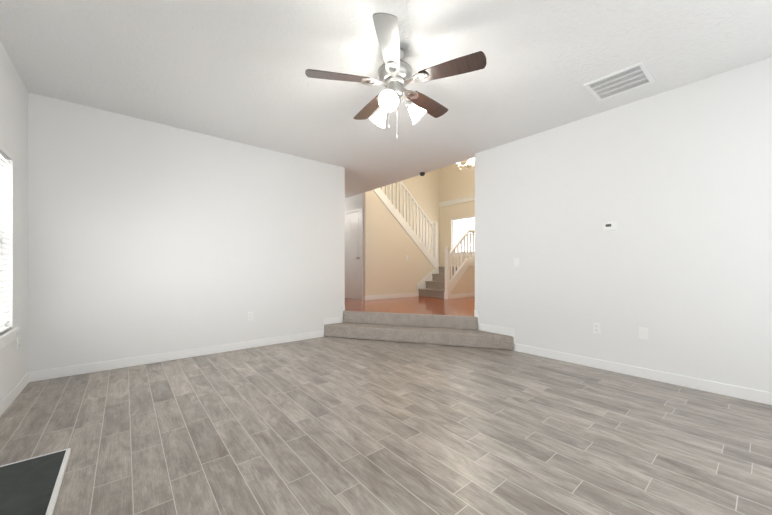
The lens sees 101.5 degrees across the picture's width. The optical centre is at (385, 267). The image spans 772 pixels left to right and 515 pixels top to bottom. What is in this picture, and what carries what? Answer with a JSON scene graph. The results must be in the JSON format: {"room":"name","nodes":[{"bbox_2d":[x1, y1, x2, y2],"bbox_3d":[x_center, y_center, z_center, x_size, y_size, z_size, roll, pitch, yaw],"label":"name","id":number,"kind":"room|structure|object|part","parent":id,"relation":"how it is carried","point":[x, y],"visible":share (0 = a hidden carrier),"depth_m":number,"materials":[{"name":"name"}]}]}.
{"room":"living room","nodes":[
{"label":"living room","id":0,"kind":"room"},
{"bbox_2d":[0,41,27,400],"bbox_3d":[-1.785,-0.298,0.910,0.150,2.800,5.650,0,0,-40],"label":"wall","id":1,"kind":"structure","parent":0,"point":[14,143],"depth_m":2.74,"materials":[{"name":"white paint"}]},
{"bbox_2d":[0,155,19,348],"bbox_3d":[-2.819,-0.166,2.216,0.145,1.541,1.100,0,0,-40],"label":"window","id":2,"kind":"structure","parent":1,"relation":"in","point":[7,337],"depth_m":2.61,"materials":[{"name":"white"}]},
{"bbox_2d":[0,143,11,333],"bbox_3d":[-2.810,-0.217,2.224,0.056,1.427,0.930,0,0,-40],"label":"window blind","id":3,"kind":"object","parent":2,"relation":"attached to","point":[5,154],"visible":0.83,"depth_m":2.50,"materials":[{"name":"white"}]},
{"bbox_2d":[0,372,31,416],"bbox_3d":[-1.732,1.052,0.971,0.014,0.100,5.380,0,0,-40],"label":"baseboard","id":4,"kind":"structure","parent":1,"relation":"attached to","point":[17,389],"depth_m":2.62,"materials":[{"name":"white wood"}]},
{"bbox_2d":[17,336,19,349],"bbox_3d":[-3.221,0.661,2.764,0.010,0.115,0.070,0,0,-40],"label":"electrical outlet","id":5,"kind":"object","parent":1,"relation":"attached to","point":[18,342],"visible":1,"depth_m":2.75,"materials":[{"name":"white plastic"}]},
{"bbox_2d":[28,92,339,371],"bbox_3d":[-2.165,-0.291,4.188,3.450,2.800,0.120,0,0,-40],"label":"wall","id":6,"kind":"structure","parent":0,"point":[145,237],"depth_m":3.72,"materials":[{"name":"white paint"}]},
{"bbox_2d":[32,305,344,381],"bbox_3d":[-2.061,0.869,4.185,3.550,0.480,0.014,0,0,-40],"label":"baseboard","id":7,"kind":"structure","parent":6,"relation":"attached to","point":[53,373],"depth_m":3.74,"materials":[{"name":"white wood"}]},
{"bbox_2d":[248,311,252,319],"bbox_3d":[-1.870,0.666,4.346,0.070,0.115,0.010,0,0,-40],"label":"electrical outlet","id":8,"kind":"object","parent":6,"relation":"attached to","point":[250,315],"visible":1,"depth_m":4.34,"materials":[{"name":"white plastic"}]},
{"bbox_2d":[340,167,344,322],"bbox_3d":[-2.220,-0.286,7.065,0.120,2.800,4.620,0,0,-40],"label":"wall","id":9,"kind":"structure","parent":0,"point":[342,170],"depth_m":5.30,"materials":[{"name":"white paint"}]},
{"bbox_2d":[345,193,361,210],"bbox_3d":[-1.516,-1.873,8.413,0.120,5.220,3.450,0,0,-40],"label":"wall","id":10,"kind":"structure","parent":0,"point":[353,202],"depth_m":7.41,"materials":[{"name":"white paint"}]},
{"bbox_2d":[345,207,362,299],"bbox_3d":[-0.815,-0.313,7.452,0.022,2.095,0.910,0,0,-40],"label":"door","id":11,"kind":"structure","parent":10,"relation":"attached to","point":[353,250],"depth_m":7.36,"materials":[{"name":"white wood"}]},
{"bbox_2d":[345,294,366,299],"bbox_3d":[-1.530,0.687,8.322,0.018,0.100,3.364,0,0,-40],"label":"baseboard","id":12,"kind":"structure","parent":10,"relation":"attached to","point":[351,296],"depth_m":7.32,"materials":[{"name":"white wood"}]},
{"bbox_2d":[0,336,771,514],"bbox_3d":[0.080,1.165,2.454,4.995,0.120,5.650,0,0,-40],"label":"floor","id":13,"kind":"structure","parent":0,"point":[324,425],"depth_m":2.06,"materials":[{"name":"tile"}]},
{"bbox_2d":[0,448,70,514],"bbox_3d":[-1.535,1.087,1.106,0.456,0.030,1.635,0,0,-40],"label":"hearth slab","id":14,"kind":"object","parent":13,"relation":"on","point":[30,486],"visible":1,"depth_m":1.57,"materials":[{"name":"stone"}]},
{"bbox_2d":[324,311,513,349],"bbox_3d":[0.403,0.917,4.799,2.837,0.386,0.335,0,0,18],"label":"carpeted steps","id":15,"kind":"structure","parent":13,"relation":"on","point":[453,330],"depth_m":4.76,"materials":[{"name":"beige carpet"}]},
{"bbox_2d":[0,0,771,197],"bbox_3d":[-1.305,-1.766,4.235,5.130,0.150,10.150,0,0,-40],"label":"ceiling","id":16,"kind":"structure","parent":0,"point":[233,70],"depth_m":2.58,"materials":[{"name":"white paint"}]},
{"bbox_2d":[305,12,486,138],"bbox_3d":[0.083,-1.363,2.523,1.309,0.664,1.319,0,0,-40],"label":"ceiling fan","id":17,"kind":"object","parent":16,"relation":"hanging from","point":[395,73],"visible":1,"depth_m":2.37,"materials":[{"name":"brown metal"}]},
{"bbox_3d":[-0.361,-1.453,2.400,0.495,0.007,0.152,0,12,-11],"label":"blade","id":18,"kind":"part","parent":17,"relation":"part of","materials":[{"name":"brown wood"}]},
{"bbox_3d":[-0.143,-1.452,2.873,0.152,0.007,0.495,-14,6,-28],"label":"blade","id":19,"kind":"part","parent":17,"relation":"part of","materials":[{"name":"brown wood"}]},
{"bbox_3d":[-0.055,-1.232,2.616,0.148,0.154,0.154,0,0,-45],"label":"lamp shade","id":20,"kind":"part","parent":17,"relation":"part of","materials":[{"name":"white glass"}]},
{"bbox_3d":[0.021,-1.454,2.047,0.152,0.007,0.495,12,1,7],"label":"blade","id":21,"kind":"part","parent":17,"relation":"part of","materials":[{"name":"grey"}]},
{"bbox_3d":[0.025,-1.233,2.311,0.148,0.154,0.154,0,0,15],"label":"lamp shade","id":22,"kind":"part","parent":17,"relation":"part of","materials":[{"name":"white glass"}]},
{"bbox_3d":[0.049,-1.303,2.400,0.054,0.072,0.112,0,0,15],"label":"light arm","id":23,"kind":"part","parent":17,"relation":"part of"},
{"bbox_3d":[0.160,-1.303,2.509,0.112,0.072,0.054,0,0,-15],"label":"light arm","id":24,"kind":"part","parent":17,"relation":"part of"},
{"bbox_3d":[0.249,-1.232,2.532,0.154,0.154,0.148,0,0,-15],"label":"lamp shade","id":25,"kind":"part","parent":17,"relation":"part of","materials":[{"name":"white glass"}]},
{"bbox_3d":[0.374,-1.452,2.811,0.152,0.007,0.495,-16,-11,42],"label":"blade","id":26,"kind":"part","parent":17,"relation":"part of","materials":[{"name":"brown wood"}]},
{"bbox_3d":[0.475,-1.453,2.301,0.495,0.007,0.152,0,-12,25],"label":"blade","id":27,"kind":"part","parent":17,"relation":"part of","materials":[{"name":"brown wood"}]},
{"bbox_2d":[584,61,654,100],"bbox_3d":[2.132,-1.687,2.886,0.430,0.012,0.435,0,0,-40],"label":"ceiling vent","id":28,"kind":"object","parent":16,"relation":"in","point":[631,77],"visible":1,"depth_m":2.87,"materials":[{"name":"grey metal"}]},
{"bbox_2d":[362,190,434,295],"bbox_3d":[0.448,-0.624,7.876,2.460,2.720,0.120,0,0,-40],"label":"wall","id":29,"kind":"structure","parent":0,"point":[389,244],"depth_m":7.44,"materials":[{"name":"beige paint"}]},
{"bbox_2d":[367,292,416,299],"bbox_3d":[0.194,0.685,7.576,1.670,0.100,0.014,0,0,-40],"label":"baseboard","id":30,"kind":"structure","parent":29,"relation":"attached to","point":[376,297],"depth_m":7.50,"materials":[{"name":"white wood"}]},
{"bbox_2d":[373,188,438,295],"bbox_3d":[0.529,-0.638,7.944,2.247,2.748,0.156,0,0,-40],"label":"trim","id":31,"kind":"structure","parent":29,"relation":"attached to","point":[393,210],"depth_m":7.98,"materials":[{"name":"white wood"}]},
{"bbox_2d":[381,181,438,261],"bbox_3d":[0.534,-1.469,7.949,2.259,2.889,0.114,0,0,-40],"label":"rail","id":32,"kind":"object","parent":31,"relation":"on","point":[434,239],"visible":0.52,"depth_m":8.16,"materials":[{"name":"white wood"}]},
{"bbox_2d":[345,296,474,315],"bbox_3d":[0.288,0.986,7.987,4.920,0.500,6.400,0,0,-40],"label":"floor","id":33,"kind":"structure","parent":0,"point":[465,306],"depth_m":6.08,"materials":[{"name":"brown wood"}]},
{"bbox_2d":[418,274,453,297],"bbox_3d":[1.423,0.451,7.994,0.806,0.570,0.940,0,0,-40],"label":"stair","id":34,"kind":"structure","parent":33,"relation":"on","point":[435,287],"depth_m":7.96,"materials":[{"name":"carpet"}]},
{"bbox_2d":[438,267,456,273],"bbox_3d":[1.867,0.358,8.993,1.205,0.760,1.910,0,0,-40],"label":"staircase","id":35,"kind":"structure","parent":33,"relation":"on","point":[441,270],"depth_m":8.47,"materials":[{"name":"carpet"}]},
{"bbox_2d":[451,266,474,294],"bbox_3d":[2.195,0.346,7.992,1.980,0.780,0.050,0,0,-40],"label":"wall","id":36,"kind":"structure","parent":33,"relation":"on","point":[465,283],"depth_m":7.79,"materials":[{"name":"beige paint"}]},
{"bbox_2d":[450,258,474,298],"bbox_3d":[2.198,0.246,7.988,1.980,0.980,0.069,0,0,-40],"label":"trim","id":37,"kind":"structure","parent":36,"relation":"attached to","point":[466,264],"depth_m":7.64,"materials":[{"name":"white wood"}]},
{"bbox_2d":[444,229,474,298],"bbox_3d":[2.173,-0.109,7.974,2.037,1.690,0.114,0,0,-40],"label":"rail","id":38,"kind":"object","parent":37,"relation":"on","point":[448,253],"visible":0.69,"depth_m":7.52,"materials":[{"name":"white wood"}]},
{"bbox_2d":[380,169,439,266],"bbox_3d":[0.329,-1.872,9.040,3.760,5.220,0.120,0,0,-40],"label":"wall","id":39,"kind":"structure","parent":0,"point":[424,190],"depth_m":9.67,"materials":[{"name":"beige paint"}]},
{"bbox_2d":[440,160,474,266],"bbox_3d":[3.019,-1.873,8.647,0.120,5.220,3.920,0,0,-40],"label":"wall","id":40,"kind":"structure","parent":0,"point":[456,182],"depth_m":9.69,"materials":[{"name":"beige paint"}]},
{"bbox_2d":[439,195,474,206],"bbox_3d":[2.954,-2.013,8.593,0.050,0.140,3.920,0,0,-40],"label":"trim","id":41,"kind":"structure","parent":40,"relation":"attached to","point":[458,200],"depth_m":9.53,"materials":[{"name":"white wood"}]},
{"bbox_2d":[450,216,474,256],"bbox_3d":[2.354,-0.926,9.412,0.145,1.190,1.030,0,0,-40],"label":"window","id":42,"kind":"structure","parent":40,"relation":"in","point":[452,234],"depth_m":9.56,"materials":[{"name":"white"}]},
{"bbox_2d":[452,216,474,252],"bbox_3d":[2.329,-0.968,9.391,0.056,1.057,0.860,0,0,-40],"label":"blinds","id":43,"kind":"object","parent":42,"relation":"attached to","point":[464,218],"visible":0.54,"depth_m":9.39,"materials":[{"name":"white"}]},
{"bbox_3d":[2.406,-0.966,9.456,0.008,1.110,0.990,0,0,-40],"label":"stair window glow","id":44,"kind":"part","parent":42,"relation":"part of","materials":[{"name":"white glass"}]},
{"bbox_2d":[475,57,771,392],"bbox_3d":[2.562,-0.293,3.282,0.120,2.800,3.750,0,0,-40],"label":"wall","id":45,"kind":"structure","parent":0,"point":[676,184],"depth_m":3.14,"materials":[{"name":"white paint"}]},
{"bbox_2d":[514,258,518,266],"bbox_3d":[1.728,-0.071,4.181,0.016,0.115,0.070,0,0,-40],"label":"light switch","id":46,"kind":"object","parent":45,"relation":"attached to","point":[516,262],"visible":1,"depth_m":4.18,"materials":[{"name":"white plastic"}]},
{"bbox_2d":[593,322,599,333],"bbox_3d":[2.319,0.667,3.471,0.010,0.115,0.070,0,0,-40],"label":"electrical outlet","id":47,"kind":"object","parent":45,"relation":"attached to","point":[596,327],"visible":1,"depth_m":3.47,"materials":[{"name":"white plastic"}]},
{"bbox_2d":[603,221,616,230],"bbox_3d":[2.390,-0.443,3.375,0.026,0.092,0.124,0,0,-40],"label":"thermostat","id":48,"kind":"object","parent":45,"relation":"attached to","point":[608,226],"visible":1,"depth_m":3.36,"materials":[{"name":"white plastic"}]},
{"bbox_2d":[474,310,771,404],"bbox_3d":[2.453,0.867,3.307,0.014,0.480,3.570,0,0,-40],"label":"baseboard","id":49,"kind":"structure","parent":45,"relation":"attached to","point":[739,392],"depth_m":3.15,"materials":[{"name":"white wood"}]},
{"bbox_2d":[639,327,647,339],"bbox_3d":[2.579,0.661,3.159,0.008,0.115,0.070,0,0,-40],"label":"electrical outlet","id":50,"kind":"object","parent":45,"relation":"attached to","point":[643,333],"visible":1,"depth_m":3.16,"materials":[{"name":"white plastic"}]},
{"bbox_3d":[1.572,-4.560,7.452,3.880,0.150,4.160,0,0,-40],"label":"ceiling","id":51,"kind":"structure","parent":0,"visible":0},
{"bbox_2d":[456,158,474,168],"bbox_3d":[1.660,-3.252,6.437,0.638,2.470,0.615,0,0,-40],"label":"chandelier","id":52,"kind":"object","parent":51,"relation":"hanging from","point":[471,162],"visible":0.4,"depth_m":6.54,"materials":[{"name":"white glass"}]}
]}

